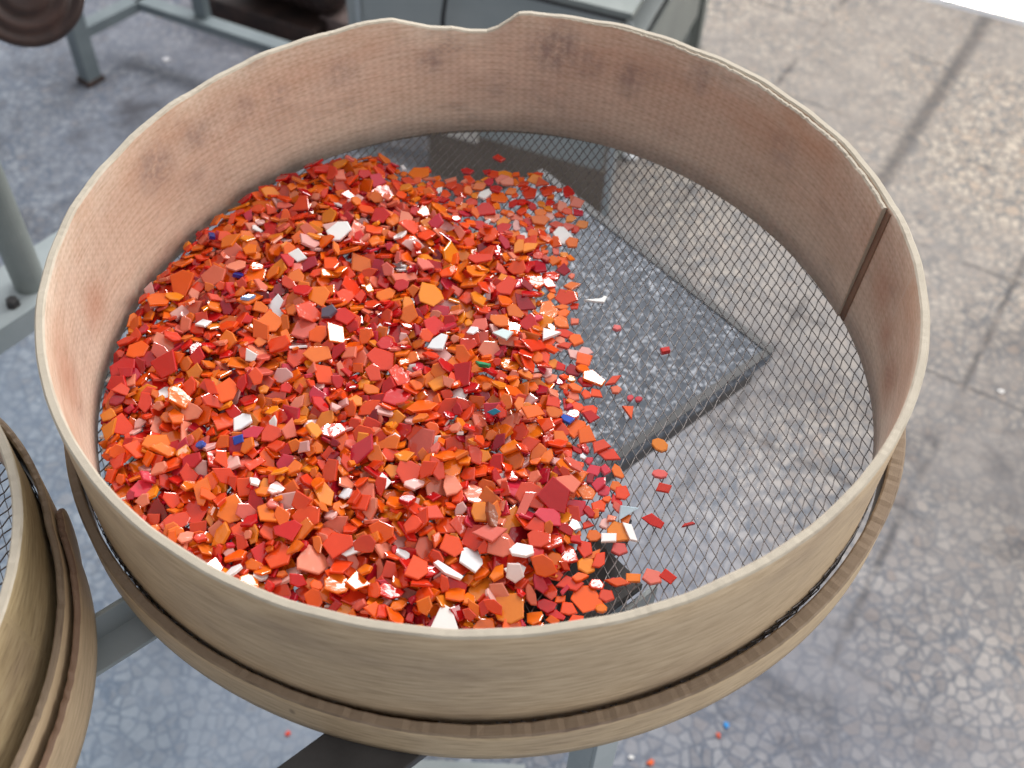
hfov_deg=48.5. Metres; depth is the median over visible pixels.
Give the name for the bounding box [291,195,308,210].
chip
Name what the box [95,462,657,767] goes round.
stand
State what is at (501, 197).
chip
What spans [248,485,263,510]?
chip
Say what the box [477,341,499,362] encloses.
chip
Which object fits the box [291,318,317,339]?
chip
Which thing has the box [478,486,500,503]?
chip
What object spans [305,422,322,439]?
chip
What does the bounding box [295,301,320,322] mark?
chip
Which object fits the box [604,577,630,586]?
chip
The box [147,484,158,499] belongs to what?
chip
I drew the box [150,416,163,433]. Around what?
chip
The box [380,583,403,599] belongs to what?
chip
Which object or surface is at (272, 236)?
chip
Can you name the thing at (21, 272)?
stand
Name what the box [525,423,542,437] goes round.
chip
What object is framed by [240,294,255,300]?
chip
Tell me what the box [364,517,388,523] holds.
chip
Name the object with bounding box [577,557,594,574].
chip
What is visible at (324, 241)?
chip
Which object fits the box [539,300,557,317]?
chip
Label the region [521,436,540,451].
chip
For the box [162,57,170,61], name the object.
chip
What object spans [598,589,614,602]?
chip
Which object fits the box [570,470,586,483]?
chip
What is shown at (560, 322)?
chip
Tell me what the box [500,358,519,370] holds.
chip
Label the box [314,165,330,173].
chip
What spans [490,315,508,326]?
chip
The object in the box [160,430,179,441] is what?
chip
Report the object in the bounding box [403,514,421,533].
chip
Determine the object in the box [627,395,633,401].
chip
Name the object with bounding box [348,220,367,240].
chip
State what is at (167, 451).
chip
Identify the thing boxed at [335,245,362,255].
chip
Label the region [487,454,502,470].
chip
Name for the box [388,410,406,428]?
chip
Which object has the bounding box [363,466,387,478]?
chip
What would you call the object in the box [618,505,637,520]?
chip
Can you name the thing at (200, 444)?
chip
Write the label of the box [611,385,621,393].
chip
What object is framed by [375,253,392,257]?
chip
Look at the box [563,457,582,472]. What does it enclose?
chip
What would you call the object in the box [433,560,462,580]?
chip
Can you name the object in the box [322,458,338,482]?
chip
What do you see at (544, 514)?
chip
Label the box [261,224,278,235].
chip
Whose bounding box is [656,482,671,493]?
chip
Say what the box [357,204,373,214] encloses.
chip
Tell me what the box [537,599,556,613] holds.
chip
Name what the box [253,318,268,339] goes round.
chip
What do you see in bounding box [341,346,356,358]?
chip
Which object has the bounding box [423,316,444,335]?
chip
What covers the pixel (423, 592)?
chip
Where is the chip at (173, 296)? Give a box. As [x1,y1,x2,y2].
[165,292,183,300]
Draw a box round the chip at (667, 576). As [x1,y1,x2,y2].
[659,568,676,584]
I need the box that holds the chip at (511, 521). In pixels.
[500,505,520,533]
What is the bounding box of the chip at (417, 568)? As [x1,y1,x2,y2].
[404,555,427,580]
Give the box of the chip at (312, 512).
[291,505,320,524]
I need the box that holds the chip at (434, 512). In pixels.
[418,505,443,519]
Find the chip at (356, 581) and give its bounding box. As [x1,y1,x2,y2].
[345,571,369,590]
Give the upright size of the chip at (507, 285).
0.004 m
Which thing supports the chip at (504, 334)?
on the heap
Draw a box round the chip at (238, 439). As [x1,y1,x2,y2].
[232,434,243,445]
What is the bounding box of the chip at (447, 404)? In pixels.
[437,398,455,417]
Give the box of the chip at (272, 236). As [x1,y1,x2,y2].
[267,233,282,239]
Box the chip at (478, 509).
[471,502,486,521]
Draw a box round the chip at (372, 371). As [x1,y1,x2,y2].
[365,363,380,380]
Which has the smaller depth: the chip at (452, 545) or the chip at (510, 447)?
the chip at (452, 545)
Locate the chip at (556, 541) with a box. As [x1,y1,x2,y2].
[542,534,562,549]
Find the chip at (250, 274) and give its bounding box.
[243,269,266,283]
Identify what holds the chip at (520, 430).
on the heap
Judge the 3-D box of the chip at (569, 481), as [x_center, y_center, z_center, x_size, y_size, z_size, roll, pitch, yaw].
[0.029,0.051,0.590,0.014,0.007,0.012,3,50,0]
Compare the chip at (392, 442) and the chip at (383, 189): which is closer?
the chip at (392, 442)
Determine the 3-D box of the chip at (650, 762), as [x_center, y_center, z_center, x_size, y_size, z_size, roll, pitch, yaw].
[0.188,0.514,1.544,0.009,0.003,0.009,25,54,18]
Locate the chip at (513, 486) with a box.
[507,479,526,499]
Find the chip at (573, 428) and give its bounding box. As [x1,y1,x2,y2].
[567,419,585,439]
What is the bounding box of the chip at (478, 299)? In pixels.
[470,291,486,307]
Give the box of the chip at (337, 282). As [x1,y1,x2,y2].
[328,278,342,291]
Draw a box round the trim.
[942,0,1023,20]
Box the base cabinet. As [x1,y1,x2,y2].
[346,0,708,218]
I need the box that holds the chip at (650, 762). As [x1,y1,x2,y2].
[646,759,653,765]
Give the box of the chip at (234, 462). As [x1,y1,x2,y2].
[223,455,240,469]
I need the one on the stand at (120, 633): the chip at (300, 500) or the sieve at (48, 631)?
the sieve at (48, 631)
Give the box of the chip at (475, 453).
[468,445,481,465]
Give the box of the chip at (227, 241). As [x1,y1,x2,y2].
[221,233,240,248]
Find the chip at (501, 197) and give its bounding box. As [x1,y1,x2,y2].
[491,192,508,202]
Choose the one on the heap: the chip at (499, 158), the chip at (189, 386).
the chip at (189, 386)
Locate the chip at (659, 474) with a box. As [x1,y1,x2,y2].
[652,469,667,478]
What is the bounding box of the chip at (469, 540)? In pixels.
[461,524,484,550]
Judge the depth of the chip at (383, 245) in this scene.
0.70 m
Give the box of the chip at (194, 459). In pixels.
[182,452,201,467]
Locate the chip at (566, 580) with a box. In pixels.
[556,575,583,591]
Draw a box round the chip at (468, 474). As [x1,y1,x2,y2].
[460,467,475,480]
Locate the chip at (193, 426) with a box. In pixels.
[187,422,206,434]
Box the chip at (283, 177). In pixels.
[275,175,289,181]
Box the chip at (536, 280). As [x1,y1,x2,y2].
[525,270,543,289]
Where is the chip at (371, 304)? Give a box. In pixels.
[364,299,380,308]
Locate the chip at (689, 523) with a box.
[681,522,694,527]
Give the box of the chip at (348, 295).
[336,289,354,302]
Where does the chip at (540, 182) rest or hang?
on the sieve at (703, 117)
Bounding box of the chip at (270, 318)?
[258,310,281,331]
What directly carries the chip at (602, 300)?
on the sieve at (703, 117)
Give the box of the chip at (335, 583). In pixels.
[324,574,348,594]
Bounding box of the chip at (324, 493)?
[313,482,333,506]
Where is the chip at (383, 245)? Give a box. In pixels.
[378,242,400,246]
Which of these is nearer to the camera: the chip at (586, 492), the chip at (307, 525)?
the chip at (307, 525)
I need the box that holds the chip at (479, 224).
[471,221,486,230]
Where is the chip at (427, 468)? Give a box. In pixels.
[419,461,437,478]
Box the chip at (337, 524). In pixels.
[322,516,348,533]
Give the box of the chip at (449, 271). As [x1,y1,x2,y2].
[439,265,455,277]
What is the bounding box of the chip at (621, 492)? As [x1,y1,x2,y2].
[615,486,629,499]
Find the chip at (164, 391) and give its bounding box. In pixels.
[158,387,167,397]
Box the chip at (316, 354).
[302,346,331,362]
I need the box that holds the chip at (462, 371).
[454,361,471,388]
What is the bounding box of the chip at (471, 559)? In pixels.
[459,547,482,572]
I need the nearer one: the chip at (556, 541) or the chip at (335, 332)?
the chip at (556, 541)
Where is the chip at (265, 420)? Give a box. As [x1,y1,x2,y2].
[259,411,278,426]
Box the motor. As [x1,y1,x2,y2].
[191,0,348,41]
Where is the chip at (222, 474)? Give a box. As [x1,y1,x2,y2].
[212,468,234,484]
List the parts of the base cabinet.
leg, skirting, panel, leg, panel, panel, leg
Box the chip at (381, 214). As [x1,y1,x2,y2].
[371,207,389,222]
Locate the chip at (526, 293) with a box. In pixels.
[521,290,542,296]
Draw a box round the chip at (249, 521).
[240,514,257,526]
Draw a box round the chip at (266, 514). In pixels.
[257,503,276,521]
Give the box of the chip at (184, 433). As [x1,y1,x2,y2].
[180,421,191,440]
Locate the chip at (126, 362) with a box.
[109,357,134,375]
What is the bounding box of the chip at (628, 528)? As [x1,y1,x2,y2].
[622,522,637,541]
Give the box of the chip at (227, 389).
[207,377,237,402]
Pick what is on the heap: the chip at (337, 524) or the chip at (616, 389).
the chip at (337, 524)
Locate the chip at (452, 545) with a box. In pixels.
[439,533,463,556]
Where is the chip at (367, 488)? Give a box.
[356,481,374,497]
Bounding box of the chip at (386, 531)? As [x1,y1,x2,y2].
[368,520,393,543]
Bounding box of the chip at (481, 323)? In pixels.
[470,318,487,330]
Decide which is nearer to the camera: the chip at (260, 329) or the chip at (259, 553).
the chip at (259, 553)
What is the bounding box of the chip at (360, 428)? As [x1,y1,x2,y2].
[352,425,374,440]
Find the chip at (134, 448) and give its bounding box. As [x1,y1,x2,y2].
[122,440,144,458]
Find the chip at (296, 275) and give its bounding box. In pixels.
[288,269,303,282]
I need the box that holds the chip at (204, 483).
[193,477,210,506]
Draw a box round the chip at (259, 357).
[256,354,271,360]
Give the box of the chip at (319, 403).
[311,396,328,412]
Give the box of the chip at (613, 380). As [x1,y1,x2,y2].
[605,375,620,385]
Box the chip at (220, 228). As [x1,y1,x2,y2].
[211,226,223,232]
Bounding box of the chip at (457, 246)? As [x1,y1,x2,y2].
[454,244,473,248]
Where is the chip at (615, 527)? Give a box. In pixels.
[607,521,628,542]
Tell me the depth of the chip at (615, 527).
0.58 m
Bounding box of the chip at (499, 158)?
[493,154,505,162]
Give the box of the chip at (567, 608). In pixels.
[560,602,577,615]
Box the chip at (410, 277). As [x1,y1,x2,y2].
[391,273,417,281]
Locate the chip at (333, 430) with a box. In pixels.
[320,423,345,438]
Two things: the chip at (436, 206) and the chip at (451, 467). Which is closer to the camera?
the chip at (451, 467)
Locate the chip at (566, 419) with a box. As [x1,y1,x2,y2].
[559,414,574,424]
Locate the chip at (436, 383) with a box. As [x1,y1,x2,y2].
[428,373,447,391]
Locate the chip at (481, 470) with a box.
[475,464,487,477]
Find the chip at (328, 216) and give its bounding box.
[322,208,336,223]
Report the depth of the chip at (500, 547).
0.56 m
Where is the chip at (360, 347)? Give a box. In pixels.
[346,342,363,352]
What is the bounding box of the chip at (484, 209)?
[477,202,495,216]
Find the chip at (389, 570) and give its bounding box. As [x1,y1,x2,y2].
[381,560,397,578]
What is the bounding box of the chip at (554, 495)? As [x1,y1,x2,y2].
[536,476,570,513]
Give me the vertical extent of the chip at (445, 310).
0.007 m
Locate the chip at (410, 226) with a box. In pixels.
[398,219,418,234]
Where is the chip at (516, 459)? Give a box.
[503,451,524,470]
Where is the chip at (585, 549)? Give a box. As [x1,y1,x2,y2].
[577,541,591,557]
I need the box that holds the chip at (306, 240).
[299,233,318,248]
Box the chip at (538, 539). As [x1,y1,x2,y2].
[527,530,550,547]
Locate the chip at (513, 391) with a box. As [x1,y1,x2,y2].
[504,385,522,396]
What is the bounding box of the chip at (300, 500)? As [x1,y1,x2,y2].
[291,490,312,509]
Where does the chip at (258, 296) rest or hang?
on the heap
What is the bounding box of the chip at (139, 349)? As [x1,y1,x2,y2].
[126,340,149,358]
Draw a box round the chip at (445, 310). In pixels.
[430,305,449,314]
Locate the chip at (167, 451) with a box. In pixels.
[149,442,175,457]
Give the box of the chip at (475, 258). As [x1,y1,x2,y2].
[467,254,492,263]
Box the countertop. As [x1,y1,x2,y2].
[551,0,643,19]
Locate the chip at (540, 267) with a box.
[531,260,546,272]
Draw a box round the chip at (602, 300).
[584,296,606,303]
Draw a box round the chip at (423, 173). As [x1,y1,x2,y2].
[407,167,428,178]
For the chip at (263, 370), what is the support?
on the heap
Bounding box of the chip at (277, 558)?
[264,541,292,568]
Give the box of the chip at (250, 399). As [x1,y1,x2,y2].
[239,394,257,405]
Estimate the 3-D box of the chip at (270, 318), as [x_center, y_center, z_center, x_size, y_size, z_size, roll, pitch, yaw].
[-0.139,-0.035,0.650,0.011,0.006,0.014,23,53,16]
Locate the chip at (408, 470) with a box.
[396,461,420,483]
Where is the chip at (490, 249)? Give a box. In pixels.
[478,245,495,253]
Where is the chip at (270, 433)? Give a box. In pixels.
[261,424,282,441]
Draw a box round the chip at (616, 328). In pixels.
[613,325,620,331]
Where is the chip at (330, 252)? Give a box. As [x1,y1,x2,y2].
[324,244,346,255]
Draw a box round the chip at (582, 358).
[576,352,592,366]
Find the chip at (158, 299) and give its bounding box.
[146,293,169,306]
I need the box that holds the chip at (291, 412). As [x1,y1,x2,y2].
[282,404,299,423]
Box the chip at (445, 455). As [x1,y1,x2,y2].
[435,450,454,460]
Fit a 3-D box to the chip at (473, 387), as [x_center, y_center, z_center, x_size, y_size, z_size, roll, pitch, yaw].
[-0.023,0.002,0.624,0.010,0.008,0.010,3,50,0]
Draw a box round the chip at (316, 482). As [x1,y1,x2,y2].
[311,477,324,489]
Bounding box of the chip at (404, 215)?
[399,211,412,221]
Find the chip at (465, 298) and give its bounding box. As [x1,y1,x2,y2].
[458,288,473,304]
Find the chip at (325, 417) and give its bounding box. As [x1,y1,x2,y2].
[316,410,334,427]
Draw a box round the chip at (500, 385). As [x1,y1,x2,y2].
[492,380,506,388]
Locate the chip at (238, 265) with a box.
[226,260,245,271]
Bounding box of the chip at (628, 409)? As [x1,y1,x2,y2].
[622,406,633,419]
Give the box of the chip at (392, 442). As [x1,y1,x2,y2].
[378,434,399,449]
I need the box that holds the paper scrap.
[622,152,636,159]
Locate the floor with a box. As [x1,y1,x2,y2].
[0,0,1023,767]
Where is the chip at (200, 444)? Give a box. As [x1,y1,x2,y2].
[195,440,205,448]
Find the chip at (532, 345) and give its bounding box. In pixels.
[520,339,546,351]
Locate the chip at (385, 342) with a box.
[376,336,393,350]
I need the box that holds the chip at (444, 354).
[431,348,451,361]
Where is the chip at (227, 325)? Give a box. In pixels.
[219,321,238,331]
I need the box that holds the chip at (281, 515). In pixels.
[274,505,289,524]
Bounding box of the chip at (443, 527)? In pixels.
[435,517,454,533]
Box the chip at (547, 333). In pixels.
[543,328,560,340]
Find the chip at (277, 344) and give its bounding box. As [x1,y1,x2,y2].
[268,335,290,352]
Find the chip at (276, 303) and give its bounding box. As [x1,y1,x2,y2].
[268,294,284,316]
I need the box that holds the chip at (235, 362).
[227,357,249,368]
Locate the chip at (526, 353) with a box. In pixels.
[518,349,533,358]
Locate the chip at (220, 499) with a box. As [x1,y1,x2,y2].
[212,492,226,507]
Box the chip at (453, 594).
[445,588,464,601]
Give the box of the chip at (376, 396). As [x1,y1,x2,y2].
[368,393,384,402]
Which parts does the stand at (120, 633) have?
rail, rail, shelf plate, leg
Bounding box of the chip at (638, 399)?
[635,396,642,402]
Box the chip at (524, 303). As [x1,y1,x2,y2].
[515,293,535,310]
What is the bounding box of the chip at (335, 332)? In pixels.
[327,322,344,343]
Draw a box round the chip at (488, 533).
[472,524,506,542]
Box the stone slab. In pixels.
[234,169,775,616]
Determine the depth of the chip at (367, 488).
0.58 m
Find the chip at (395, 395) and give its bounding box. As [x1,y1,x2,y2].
[382,387,410,405]
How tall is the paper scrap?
0.014 m
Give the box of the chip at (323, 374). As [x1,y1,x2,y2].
[314,364,332,384]
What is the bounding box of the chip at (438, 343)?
[427,333,447,350]
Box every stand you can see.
[0,163,160,498]
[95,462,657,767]
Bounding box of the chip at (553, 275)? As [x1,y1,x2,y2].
[542,271,559,280]
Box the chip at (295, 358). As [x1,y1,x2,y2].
[287,349,307,368]
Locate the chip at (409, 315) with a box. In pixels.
[400,303,417,323]
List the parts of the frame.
leg, rail, leg, rail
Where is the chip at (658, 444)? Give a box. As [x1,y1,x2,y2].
[652,438,667,452]
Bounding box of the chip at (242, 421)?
[233,413,252,431]
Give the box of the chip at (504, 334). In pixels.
[492,329,513,340]
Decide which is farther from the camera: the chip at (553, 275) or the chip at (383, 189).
the chip at (383, 189)
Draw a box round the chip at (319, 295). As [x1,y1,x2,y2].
[308,286,329,306]
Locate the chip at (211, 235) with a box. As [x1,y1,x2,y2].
[208,232,215,239]
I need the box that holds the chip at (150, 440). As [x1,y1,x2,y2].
[141,435,169,454]
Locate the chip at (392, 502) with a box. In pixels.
[386,496,404,508]
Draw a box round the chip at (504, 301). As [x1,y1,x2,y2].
[497,295,512,306]
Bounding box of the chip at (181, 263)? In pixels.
[172,257,193,267]
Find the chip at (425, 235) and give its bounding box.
[418,229,435,240]
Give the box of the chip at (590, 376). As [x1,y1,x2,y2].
[583,370,605,386]
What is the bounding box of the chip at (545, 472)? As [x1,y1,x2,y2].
[538,468,550,484]
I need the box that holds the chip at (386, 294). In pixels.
[376,288,395,300]
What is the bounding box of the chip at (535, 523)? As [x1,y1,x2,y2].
[524,517,543,531]
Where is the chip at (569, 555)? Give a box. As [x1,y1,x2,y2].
[555,543,578,563]
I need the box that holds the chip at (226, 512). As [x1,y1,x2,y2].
[217,494,241,523]
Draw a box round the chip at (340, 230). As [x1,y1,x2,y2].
[326,221,351,241]
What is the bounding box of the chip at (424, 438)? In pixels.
[408,428,435,460]
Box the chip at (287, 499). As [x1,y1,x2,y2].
[278,491,295,508]
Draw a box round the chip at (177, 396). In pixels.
[168,385,192,409]
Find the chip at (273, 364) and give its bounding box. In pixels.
[262,358,279,369]
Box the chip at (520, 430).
[510,422,528,441]
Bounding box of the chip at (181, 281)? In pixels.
[170,270,194,296]
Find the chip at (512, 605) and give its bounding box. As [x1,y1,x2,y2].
[495,593,523,623]
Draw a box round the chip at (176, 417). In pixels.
[168,408,183,423]
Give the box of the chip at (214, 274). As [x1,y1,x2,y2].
[200,265,225,285]
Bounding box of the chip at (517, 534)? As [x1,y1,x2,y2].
[508,526,528,543]
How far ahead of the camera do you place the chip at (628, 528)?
0.58 m
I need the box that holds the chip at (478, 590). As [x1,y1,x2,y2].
[468,577,492,602]
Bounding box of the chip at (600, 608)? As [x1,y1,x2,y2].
[595,604,606,613]
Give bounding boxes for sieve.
[0,418,96,767]
[34,11,929,758]
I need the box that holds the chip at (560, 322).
[553,315,568,328]
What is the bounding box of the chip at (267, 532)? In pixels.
[259,522,278,539]
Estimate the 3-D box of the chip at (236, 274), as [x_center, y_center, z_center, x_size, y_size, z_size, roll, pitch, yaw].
[-0.163,-0.065,0.675,0.006,0.005,0.005,3,50,0]
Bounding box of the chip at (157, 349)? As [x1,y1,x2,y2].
[151,342,167,357]
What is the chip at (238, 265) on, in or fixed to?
on the heap
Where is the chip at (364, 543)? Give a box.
[353,534,375,552]
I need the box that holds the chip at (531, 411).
[521,404,544,418]
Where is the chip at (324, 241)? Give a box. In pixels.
[318,234,333,248]
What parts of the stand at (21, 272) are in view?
rail, leg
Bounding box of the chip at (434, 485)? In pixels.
[425,476,445,495]
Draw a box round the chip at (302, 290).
[292,285,312,295]
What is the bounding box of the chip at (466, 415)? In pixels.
[454,403,474,422]
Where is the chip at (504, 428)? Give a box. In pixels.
[493,424,512,440]
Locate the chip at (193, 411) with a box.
[181,402,202,420]
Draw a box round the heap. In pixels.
[98,153,630,628]
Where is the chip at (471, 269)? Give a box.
[466,265,484,276]
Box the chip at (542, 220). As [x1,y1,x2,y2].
[530,215,549,226]
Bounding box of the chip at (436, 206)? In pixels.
[431,202,447,211]
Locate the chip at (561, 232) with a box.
[553,226,573,245]
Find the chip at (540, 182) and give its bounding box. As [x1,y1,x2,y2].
[535,177,548,186]
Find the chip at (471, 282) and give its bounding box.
[460,274,486,288]
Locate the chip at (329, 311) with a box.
[321,304,337,318]
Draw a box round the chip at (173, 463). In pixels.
[164,457,181,472]
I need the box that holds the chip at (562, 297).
[555,289,577,304]
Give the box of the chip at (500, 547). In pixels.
[487,536,510,556]
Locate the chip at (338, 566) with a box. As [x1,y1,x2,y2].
[329,559,352,573]
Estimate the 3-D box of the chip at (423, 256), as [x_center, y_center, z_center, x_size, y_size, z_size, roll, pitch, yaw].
[-0.055,-0.076,0.693,0.010,0.003,0.011,-25,55,-21]
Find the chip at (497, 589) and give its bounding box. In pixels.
[489,582,508,597]
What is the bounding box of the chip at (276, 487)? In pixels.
[267,481,284,494]
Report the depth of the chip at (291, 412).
0.61 m
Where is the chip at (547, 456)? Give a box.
[540,448,553,463]
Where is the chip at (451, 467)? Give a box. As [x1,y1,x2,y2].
[444,459,462,475]
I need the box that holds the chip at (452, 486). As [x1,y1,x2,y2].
[443,475,462,496]
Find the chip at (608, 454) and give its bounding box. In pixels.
[597,449,620,460]
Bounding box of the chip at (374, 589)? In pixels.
[368,582,380,597]
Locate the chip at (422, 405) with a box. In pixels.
[406,400,437,412]
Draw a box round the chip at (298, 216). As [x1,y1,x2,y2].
[289,212,307,220]
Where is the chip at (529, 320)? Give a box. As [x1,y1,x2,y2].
[519,313,536,330]
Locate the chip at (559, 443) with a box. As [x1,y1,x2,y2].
[548,439,567,447]
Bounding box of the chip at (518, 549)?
[509,543,533,557]
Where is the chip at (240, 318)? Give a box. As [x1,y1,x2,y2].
[236,312,248,327]
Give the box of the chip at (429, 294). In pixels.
[418,282,443,306]
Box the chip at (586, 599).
[570,585,602,613]
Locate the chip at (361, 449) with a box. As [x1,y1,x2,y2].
[350,434,373,463]
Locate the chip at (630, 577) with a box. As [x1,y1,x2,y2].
[626,573,640,582]
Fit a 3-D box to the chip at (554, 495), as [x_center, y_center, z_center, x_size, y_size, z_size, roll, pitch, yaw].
[0.022,0.058,0.583,0.016,0.012,0.014,23,53,16]
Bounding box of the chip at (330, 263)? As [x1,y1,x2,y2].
[324,257,339,269]
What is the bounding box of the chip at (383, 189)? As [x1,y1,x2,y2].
[371,185,394,202]
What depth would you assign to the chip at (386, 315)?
0.66 m
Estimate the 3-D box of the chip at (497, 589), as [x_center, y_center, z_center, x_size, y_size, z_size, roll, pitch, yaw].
[-0.006,0.102,0.549,0.010,0.008,0.010,3,50,0]
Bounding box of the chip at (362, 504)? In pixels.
[351,494,370,510]
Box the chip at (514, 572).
[506,563,523,582]
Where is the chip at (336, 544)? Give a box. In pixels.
[322,533,352,558]
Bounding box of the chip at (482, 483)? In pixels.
[478,479,495,490]
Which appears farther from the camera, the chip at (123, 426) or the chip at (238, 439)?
the chip at (123, 426)
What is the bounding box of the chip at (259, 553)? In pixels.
[250,541,268,564]
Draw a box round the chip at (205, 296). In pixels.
[198,289,213,305]
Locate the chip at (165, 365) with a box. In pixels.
[150,349,177,378]
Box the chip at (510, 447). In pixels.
[499,439,518,455]
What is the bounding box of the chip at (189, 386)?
[181,376,196,396]
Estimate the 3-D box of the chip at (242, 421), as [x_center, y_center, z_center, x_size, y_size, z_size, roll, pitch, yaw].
[-0.144,0.020,0.604,0.011,0.003,0.010,-15,52,-14]
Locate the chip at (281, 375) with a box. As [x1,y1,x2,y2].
[274,368,292,383]
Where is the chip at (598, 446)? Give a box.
[592,439,610,453]
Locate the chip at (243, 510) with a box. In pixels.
[235,503,258,519]
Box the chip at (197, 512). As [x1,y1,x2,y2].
[181,500,208,522]
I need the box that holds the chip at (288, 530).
[273,520,301,541]
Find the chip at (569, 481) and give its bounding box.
[555,474,580,493]
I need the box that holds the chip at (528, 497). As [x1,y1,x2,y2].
[516,492,535,514]
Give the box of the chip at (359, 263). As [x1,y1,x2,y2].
[351,252,370,271]
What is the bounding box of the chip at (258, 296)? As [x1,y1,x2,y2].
[236,292,262,304]
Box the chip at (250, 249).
[242,243,256,255]
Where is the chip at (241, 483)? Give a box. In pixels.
[236,477,252,496]
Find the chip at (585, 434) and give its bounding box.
[578,425,595,443]
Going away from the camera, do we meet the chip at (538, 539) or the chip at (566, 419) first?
the chip at (538, 539)
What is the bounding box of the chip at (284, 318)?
[276,314,289,335]
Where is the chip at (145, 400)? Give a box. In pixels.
[138,392,151,413]
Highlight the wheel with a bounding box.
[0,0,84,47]
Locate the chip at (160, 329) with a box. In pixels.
[151,325,170,333]
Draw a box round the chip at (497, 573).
[489,564,503,581]
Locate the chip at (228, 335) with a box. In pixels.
[219,330,237,349]
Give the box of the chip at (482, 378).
[474,374,493,389]
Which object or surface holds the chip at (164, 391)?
on the heap
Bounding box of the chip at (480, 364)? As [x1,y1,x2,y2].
[475,361,490,367]
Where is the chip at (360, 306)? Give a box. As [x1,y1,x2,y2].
[349,304,363,310]
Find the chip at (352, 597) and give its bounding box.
[340,588,368,605]
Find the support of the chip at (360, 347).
on the heap
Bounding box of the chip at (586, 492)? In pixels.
[577,484,595,499]
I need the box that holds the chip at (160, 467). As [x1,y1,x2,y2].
[151,461,167,475]
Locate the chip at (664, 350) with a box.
[660,346,669,354]
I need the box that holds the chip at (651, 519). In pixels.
[642,513,663,528]
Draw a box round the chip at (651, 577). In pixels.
[642,568,661,585]
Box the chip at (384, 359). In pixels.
[366,347,393,370]
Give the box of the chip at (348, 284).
[341,275,360,294]
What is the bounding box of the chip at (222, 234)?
[218,231,230,241]
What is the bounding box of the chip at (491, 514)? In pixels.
[485,502,497,526]
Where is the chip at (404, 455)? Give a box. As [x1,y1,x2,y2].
[394,450,414,461]
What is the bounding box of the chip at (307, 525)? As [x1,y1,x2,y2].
[293,517,314,540]
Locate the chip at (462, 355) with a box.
[455,345,470,362]
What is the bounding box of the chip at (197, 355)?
[189,345,204,366]
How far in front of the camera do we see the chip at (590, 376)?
0.65 m
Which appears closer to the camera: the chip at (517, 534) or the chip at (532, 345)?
the chip at (517, 534)
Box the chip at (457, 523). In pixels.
[449,515,467,537]
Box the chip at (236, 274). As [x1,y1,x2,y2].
[232,272,243,277]
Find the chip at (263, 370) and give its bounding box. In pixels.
[244,367,273,375]
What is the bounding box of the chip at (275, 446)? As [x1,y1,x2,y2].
[266,440,285,452]
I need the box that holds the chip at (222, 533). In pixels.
[211,522,230,546]
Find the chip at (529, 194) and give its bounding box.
[522,187,536,199]
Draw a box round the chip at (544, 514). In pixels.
[534,508,560,526]
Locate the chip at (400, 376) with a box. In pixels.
[388,364,411,385]
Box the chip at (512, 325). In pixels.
[503,322,520,332]
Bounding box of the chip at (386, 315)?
[377,308,392,326]
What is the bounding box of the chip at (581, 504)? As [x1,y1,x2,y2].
[567,499,585,516]
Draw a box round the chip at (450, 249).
[442,241,458,263]
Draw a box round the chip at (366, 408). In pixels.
[358,400,380,415]
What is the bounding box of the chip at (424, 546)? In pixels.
[414,536,432,558]
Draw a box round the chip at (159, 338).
[153,332,173,350]
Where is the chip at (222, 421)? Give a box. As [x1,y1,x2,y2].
[211,412,232,430]
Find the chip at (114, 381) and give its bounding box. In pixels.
[106,375,127,392]
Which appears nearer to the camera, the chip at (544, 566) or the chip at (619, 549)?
the chip at (544, 566)
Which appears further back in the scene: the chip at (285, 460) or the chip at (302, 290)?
the chip at (302, 290)
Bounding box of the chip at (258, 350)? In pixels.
[247,344,268,354]
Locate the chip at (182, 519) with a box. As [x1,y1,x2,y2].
[163,511,190,527]
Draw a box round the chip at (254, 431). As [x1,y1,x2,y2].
[242,426,263,438]
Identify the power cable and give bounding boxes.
[440,0,447,25]
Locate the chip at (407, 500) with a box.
[398,495,416,505]
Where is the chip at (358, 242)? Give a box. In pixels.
[350,240,368,244]
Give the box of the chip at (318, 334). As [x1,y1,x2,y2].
[309,326,326,342]
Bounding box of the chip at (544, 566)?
[530,554,557,577]
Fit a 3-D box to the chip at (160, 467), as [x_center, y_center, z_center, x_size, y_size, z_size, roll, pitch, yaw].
[-0.182,0.044,0.586,0.010,0.006,0.007,3,50,0]
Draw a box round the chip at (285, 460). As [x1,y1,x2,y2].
[276,454,293,468]
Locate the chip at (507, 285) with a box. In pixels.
[495,275,517,295]
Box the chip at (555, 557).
[548,552,562,569]
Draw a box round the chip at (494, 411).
[487,408,500,415]
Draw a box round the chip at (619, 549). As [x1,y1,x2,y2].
[611,543,627,556]
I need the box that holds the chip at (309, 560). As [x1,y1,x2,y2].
[297,544,328,574]
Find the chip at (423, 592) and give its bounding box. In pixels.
[414,587,434,602]
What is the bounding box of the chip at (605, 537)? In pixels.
[601,533,615,542]
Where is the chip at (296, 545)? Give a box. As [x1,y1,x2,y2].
[286,540,303,554]
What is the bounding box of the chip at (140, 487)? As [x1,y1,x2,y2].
[130,480,152,497]
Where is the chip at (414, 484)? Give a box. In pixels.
[404,478,424,490]
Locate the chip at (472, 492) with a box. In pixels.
[463,484,481,502]
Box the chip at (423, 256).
[414,254,432,261]
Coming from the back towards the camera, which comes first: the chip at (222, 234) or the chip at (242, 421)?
the chip at (222, 234)
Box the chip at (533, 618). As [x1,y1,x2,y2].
[527,611,542,625]
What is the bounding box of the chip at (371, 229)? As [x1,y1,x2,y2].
[365,225,382,233]
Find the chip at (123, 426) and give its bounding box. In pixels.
[111,413,133,435]
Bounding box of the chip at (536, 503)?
[515,482,544,509]
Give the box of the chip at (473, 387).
[462,382,479,393]
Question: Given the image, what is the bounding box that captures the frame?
[66,0,290,87]
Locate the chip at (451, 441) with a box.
[445,434,464,449]
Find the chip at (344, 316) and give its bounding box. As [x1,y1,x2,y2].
[335,307,355,325]

